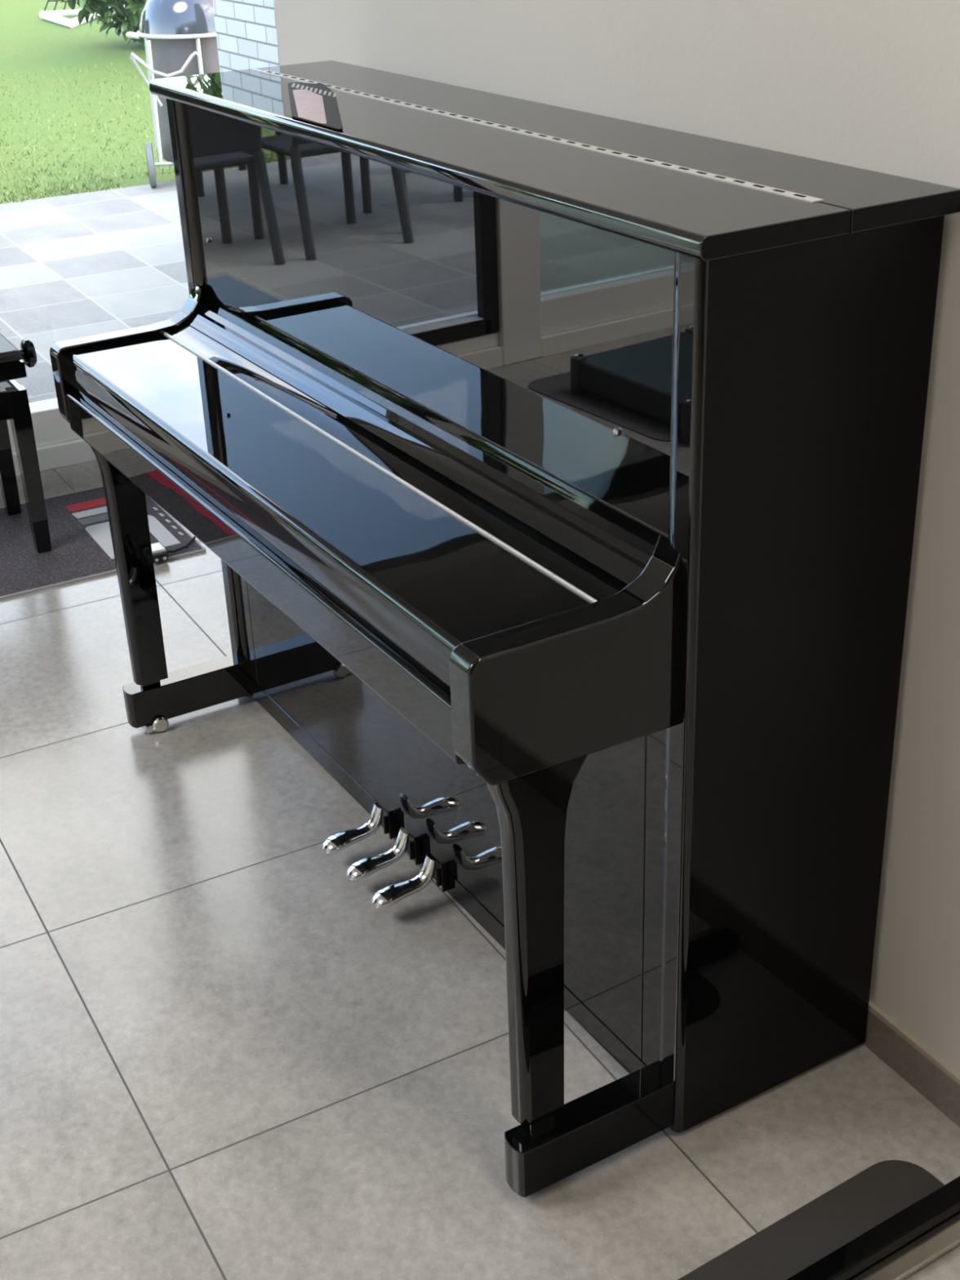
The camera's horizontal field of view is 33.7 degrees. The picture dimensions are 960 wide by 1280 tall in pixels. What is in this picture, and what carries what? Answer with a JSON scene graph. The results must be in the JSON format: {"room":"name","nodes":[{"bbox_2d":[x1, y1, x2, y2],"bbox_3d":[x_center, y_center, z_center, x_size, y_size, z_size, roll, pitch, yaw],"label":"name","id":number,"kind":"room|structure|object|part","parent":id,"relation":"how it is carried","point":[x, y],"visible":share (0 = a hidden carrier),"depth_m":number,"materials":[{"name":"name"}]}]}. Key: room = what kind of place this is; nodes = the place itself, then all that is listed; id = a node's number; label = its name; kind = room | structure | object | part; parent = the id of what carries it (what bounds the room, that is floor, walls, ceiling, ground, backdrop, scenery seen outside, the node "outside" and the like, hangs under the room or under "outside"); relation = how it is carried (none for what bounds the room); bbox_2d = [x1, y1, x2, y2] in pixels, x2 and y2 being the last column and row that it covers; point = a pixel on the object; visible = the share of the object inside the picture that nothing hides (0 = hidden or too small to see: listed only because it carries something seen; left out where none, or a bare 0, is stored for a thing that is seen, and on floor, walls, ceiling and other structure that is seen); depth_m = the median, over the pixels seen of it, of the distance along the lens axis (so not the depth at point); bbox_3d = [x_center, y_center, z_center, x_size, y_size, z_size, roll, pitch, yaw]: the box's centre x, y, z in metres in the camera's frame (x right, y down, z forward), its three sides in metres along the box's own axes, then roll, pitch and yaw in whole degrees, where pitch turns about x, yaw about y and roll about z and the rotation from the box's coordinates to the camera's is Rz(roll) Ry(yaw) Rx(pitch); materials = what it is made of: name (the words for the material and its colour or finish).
{"room":"music room","nodes":[
{"label":"music room","id":0,"kind":"room"},
{"bbox_2d":[12,438,96,475],"bbox_3d":[-1.225,-0.533,4.526,3.390,0.064,0.088,-16,30,-25],"label":"trim","id":1,"kind":"structure","parent":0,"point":[74,451],"depth_m":4.50,"materials":[{"name":"white"}]},
{"bbox_2d":[0,180,189,403],"bbox_3d":[-3.263,-0.946,5.757,15.000,0.070,4.080,-16,30,-25],"label":"patio","id":2,"kind":"structure","parent":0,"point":[73,266],"depth_m":6.88,"materials":[{"name":"grey tile"}]},
{"bbox_2d":[126,0,220,187],"bbox_3d":[-1.498,-2.965,8.365,0.662,1.045,0.621,-7,27,-10],"label":"grill","id":3,"kind":"object","parent":2,"relation":"on","point":[180,36],"visible":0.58,"depth_m":8.09,"materials":[{"name":"metal"}]},
{"bbox_3d":[-1.792,-3.124,8.199,0.073,0.036,0.075,-7,27,-10],"label":"handle","id":4,"kind":"part","parent":3,"relation":"part of","materials":[{"name":"silver metal"}]},
{"bbox_3d":[-1.772,-2.965,8.568,0.041,0.601,0.024,13,31,27],"label":"leg","id":5,"kind":"part","parent":3,"relation":"part of","materials":[{"name":"silver metal"}]},
{"bbox_3d":[-1.679,-2.777,8.192,0.024,0.601,0.040,19,34,35],"label":"leg","id":6,"kind":"part","parent":3,"relation":"part of","materials":[{"name":"silver metal"}]},
{"bbox_3d":[-1.491,-3.293,8.213,0.570,0.238,0.570,-7,27,-10],"label":"lid","id":7,"kind":"part","parent":3,"relation":"part of","materials":[{"name":"metal"}]},
{"bbox_3d":[-1.421,-2.744,8.205,0.024,0.690,0.037,-7,27,-10],"label":"leg","id":8,"kind":"part","parent":3,"relation":"part of","materials":[{"name":"silver metal"}]},
{"bbox_2d":[0,459,959,1279],"bbox_3d":[-0.959,1.126,1.396,6.560,0.080,6.480,-16,30,-25],"label":"floor","id":9,"kind":"structure","parent":0,"point":[220,1059],"depth_m":2.29,"materials":[{"name":"grey tile"}]},
{"bbox_2d":[0,485,205,599],"bbox_3d":[-1.488,-0.143,3.841,1.531,0.007,0.574,-16,30,-25],"label":"floor mat","id":10,"kind":"object","parent":9,"relation":"on","point":[78,524],"visible":0.67,"depth_m":3.99,"materials":[{"name":"grey carpet"}]},
{"bbox_2d":[0,333,51,553],"bbox_3d":[-1.341,-0.463,3.884,0.532,0.516,0.358,-16,30,-25],"label":"piano bench","id":11,"kind":"object","parent":10,"relation":"on","point":[15,407],"visible":1,"depth_m":3.84,"materials":[{"name":"black wood"}]},
{"bbox_3d":[-1.242,-0.524,4.104,0.043,0.419,0.043,-16,30,-25],"label":"leg","id":12,"kind":"part","parent":11,"relation":"part of","materials":[{"name":"black paint"}]},
{"bbox_2d":[0,333,22,364],"bbox_3d":[-1.370,-0.675,3.764,0.482,0.028,0.354,-16,30,-25],"label":"seat","id":13,"kind":"object","parent":11,"relation":"on","point":[9,354],"depth_m":3.72,"materials":[{"name":"black leather"}]},
{"bbox_3d":[-1.369,-0.646,3.779,0.486,0.038,0.358,-16,30,-25],"label":"seat frame","id":14,"kind":"part","parent":11,"relation":"part of","materials":[{"name":"black paint"}]},
{"bbox_3d":[-1.097,-0.689,3.818,0.048,0.068,0.068,-16,30,-25],"label":"knob","id":15,"kind":"part","parent":11,"relation":"part of","materials":[{"name":"black paint"}]},
{"bbox_3d":[-1.099,-0.412,3.870,0.043,0.419,0.043,-16,30,-25],"label":"leg","id":16,"kind":"part","parent":11,"relation":"part of","materials":[{"name":"black paint"}]},
{"bbox_2d":[151,536,195,563],"bbox_3d":[-0.719,-0.293,4.047,0.082,0.033,0.451,8,29,20],"label":"power adapter","id":17,"kind":"object","parent":9,"relation":"on","point":[159,553],"visible":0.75,"depth_m":3.87,"materials":[{"name":"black plastic"}]},
{"bbox_2d":[49,60,959,1197],"bbox_3d":[-0.115,-0.157,2.437,0.612,1.206,1.542,-17,30,-26],"label":"upright piano","id":18,"kind":"object","parent":9,"relation":"on","point":[552,473],"visible":1,"depth_m":1.98,"materials":[{"name":"black paint"}]},
{"bbox_3d":[-0.625,-0.501,2.848,0.278,0.227,0.046,-17,30,-26],"label":"arm","id":19,"kind":"part","parent":18,"relation":"part of","materials":[{"name":"black paint"}]},
{"bbox_3d":[-0.644,-0.161,2.991,0.130,0.522,0.038,-17,30,-26],"label":"leg","id":20,"kind":"part","parent":18,"relation":"part of","materials":[{"name":"black paint"}]},
{"bbox_2d":[140,680,160,688],"bbox_3d":[-0.648,0.080,3.113,0.037,0.018,0.018,-17,30,-26],"label":"socket","id":21,"kind":"object","parent":18,"relation":"attached to","point":[144,684],"depth_m":3.11,"materials":[{"name":"black paint"}]},
{"bbox_3d":[-0.366,-0.454,3.058,0.336,1.168,0.061,-17,30,-26],"label":"panel","id":22,"kind":"part","parent":18,"relation":"part of","materials":[{"name":"black paint"}]},
{"bbox_2d":[288,82,342,129],"bbox_3d":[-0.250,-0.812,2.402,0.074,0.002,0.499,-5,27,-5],"label":"table card","id":23,"kind":"object","parent":18,"relation":"on","point":[314,103],"visible":1,"depth_m":2.39,"materials":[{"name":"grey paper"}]},
{"bbox_3d":[-0.293,-0.238,2.281,0.182,0.067,1.367,-17,30,-26],"label":"key lid","id":24,"kind":"part","parent":18,"relation":"part of","materials":[{"name":"black paint"}]},
{"bbox_3d":[-0.194,-0.292,2.320,0.038,0.037,1.372,-17,30,-26],"label":"key lid","id":25,"kind":"part","parent":18,"relation":"part of","materials":[{"name":"black paint"}]},
{"bbox_2d":[186,304,653,586],"bbox_3d":[-0.149,-0.328,2.333,0.066,0.038,1.380,-17,30,-26],"label":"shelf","id":26,"kind":"object","parent":18,"relation":"attached to","point":[607,549],"depth_m":2.16,"materials":[{"name":"black paint"}]},
{"bbox_3d":[-0.136,-0.507,2.255,0.020,0.361,1.382,-17,30,-26],"label":"panel","id":27,"kind":"part","parent":18,"relation":"part of","materials":[{"name":"black paint"}]},
{"bbox_3d":[-0.114,0.072,2.549,0.020,0.581,1.301,-17,30,-26],"label":"panel","id":28,"kind":"part","parent":18,"relation":"part of","materials":[{"name":"black paint"}]},
{"bbox_3d":[0.007,0.318,2.747,0.276,0.044,1.384,-17,30,-26],"label":"rail","id":29,"kind":"part","parent":18,"relation":"part of","materials":[{"name":"black paint"}]},
{"bbox_3d":[-0.095,-0.694,2.192,0.194,0.025,1.542,-17,30,-26],"label":"lid","id":30,"kind":"part","parent":18,"relation":"part of","materials":[{"name":"black paint"}]},
{"bbox_3d":[0.073,0.362,1.906,0.130,0.522,0.038,-17,30,-26],"label":"leg","id":31,"kind":"part","parent":18,"relation":"part of","materials":[{"name":"black paint"}]},
{"bbox_2d":[525,1114,554,1131],"bbox_3d":[0.075,0.607,2.018,0.037,0.018,0.018,-17,30,-26],"label":"socket","id":32,"kind":"object","parent":18,"relation":"attached to","point":[535,1122],"depth_m":2.01,"materials":[{"name":"black paint"}]},
{"bbox_3d":[0.098,0.026,1.753,0.278,0.227,0.046,-17,30,-26],"label":"arm","id":33,"kind":"part","parent":18,"relation":"part of","materials":[{"name":"black paint"}]},
{"bbox_3d":[0.058,-0.741,2.271,0.160,0.025,1.542,-17,30,-26],"label":"lid","id":34,"kind":"part","parent":18,"relation":"part of","materials":[{"name":"black paint"}]},
{"bbox_3d":[0.370,0.083,1.944,0.336,1.168,0.061,-17,30,-26],"label":"panel","id":35,"kind":"part","parent":18,"relation":"part of","materials":[{"name":"black paint"}]},
{"bbox_2d":[677,1160,944,1279],"bbox_3d":[-0.043,0.897,1.684,1.500,0.003,0.130,-18,31,-28],"label":"runner mat","id":36,"kind":"object","parent":9,"relation":"on","point":[845,1212],"visible":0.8,"depth_m":1.98,"materials":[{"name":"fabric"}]},
{"bbox_2d":[786,1176,959,1279],"bbox_3d":[0.042,0.882,1.669,1.525,0.030,0.062,-18,31,-27],"label":"stand base","id":37,"kind":"object","parent":36,"relation":"on","point":[928,1228],"visible":1,"depth_m":1.92,"materials":[{"name":"black paint"}]},
{"bbox_3d":[0.050,0.897,1.661,1.525,0.010,0.030,-18,31,-27],"label":"rail","id":38,"kind":"part","parent":37,"relation":"part of","materials":[{"name":"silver metal"}]},
{"bbox_2d":[273,0,959,1074],"bbox_3d":[0.933,-0.326,1.125,0.142,2.620,5.325,-16,30,-25],"label":"wall","id":39,"kind":"structure","parent":0,"point":[871,85],"depth_m":2.02,"materials":[{"name":"paint"}]},
{"bbox_2d":[862,1000,959,1127],"bbox_3d":[0.887,0.812,1.710,0.010,0.066,5.225,-16,30,-25],"label":"baseboard","id":40,"kind":"structure","parent":39,"relation":"attached to","point":[898,1053],"depth_m":2.17,"materials":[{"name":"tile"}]},
{"bbox_3d":[-2.603,-1.318,3.355,6.630,2.620,0.120,-16,30,-25],"label":"wall","id":41,"kind":"structure","parent":0,"visible":0},
{"bbox_2d":[6,398,81,451],"bbox_3d":[-1.276,-1.544,4.035,3.390,2.185,0.103,-16,30,-25],"label":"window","id":42,"kind":"structure","parent":41,"relation":"in","point":[50,427],"depth_m":4.47,"materials":[{"name":"white"}]},
{"label":"outside","id":43,"kind":"structure","parent":0,"visible":0},
{"bbox_2d":[0,0,175,203],"bbox_3d":[-15.712,-12.157,28.763,52.000,0.001,52.800,-16,30,-25],"label":"lawn","id":44,"kind":"structure","parent":43,"point":[30,43],"depth_m":11.55,"materials":[{"name":"green plant"}]},
{"bbox_2d":[39,0,124,28],"bbox_3d":[-4.095,-7.168,16.699,0.999,1.200,1.326,-16,30,-25],"label":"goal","id":45,"kind":"object","parent":44,"relation":"on","point":[55,16],"visible":0.52,"depth_m":16.98,"materials":[{"name":"white"}]},
{"bbox_2d":[0,58,174,204],"bbox_3d":[-4.832,-3.004,9.844,7.737,0.035,5.553,-16,30,-25],"label":"grass blades","id":46,"kind":"object","parent":44,"relation":"on","point":[114,184],"visible":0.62,"depth_m":9.09,"materials":[{"name":"green plant"}]},
{"bbox_2d":[60,0,145,48],"bbox_3d":[-2.524,-6.553,14.165,2.780,2.566,2.258,-16,30,-25],"label":"shrub","id":47,"kind":"object","parent":44,"relation":"on","point":[132,9],"visible":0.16,"depth_m":14.20,"materials":[{"name":"green plant"}]},
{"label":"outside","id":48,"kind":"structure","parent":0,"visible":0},
{"bbox_2d":[212,0,279,71],"bbox_3d":[-0.358,-2.711,5.947,0.390,2.800,2.850,-16,30,-25],"label":"wall","id":49,"kind":"structure","parent":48,"point":[246,30],"depth_m":6.91,"materials":[{"name":"white brick"}]}
]}

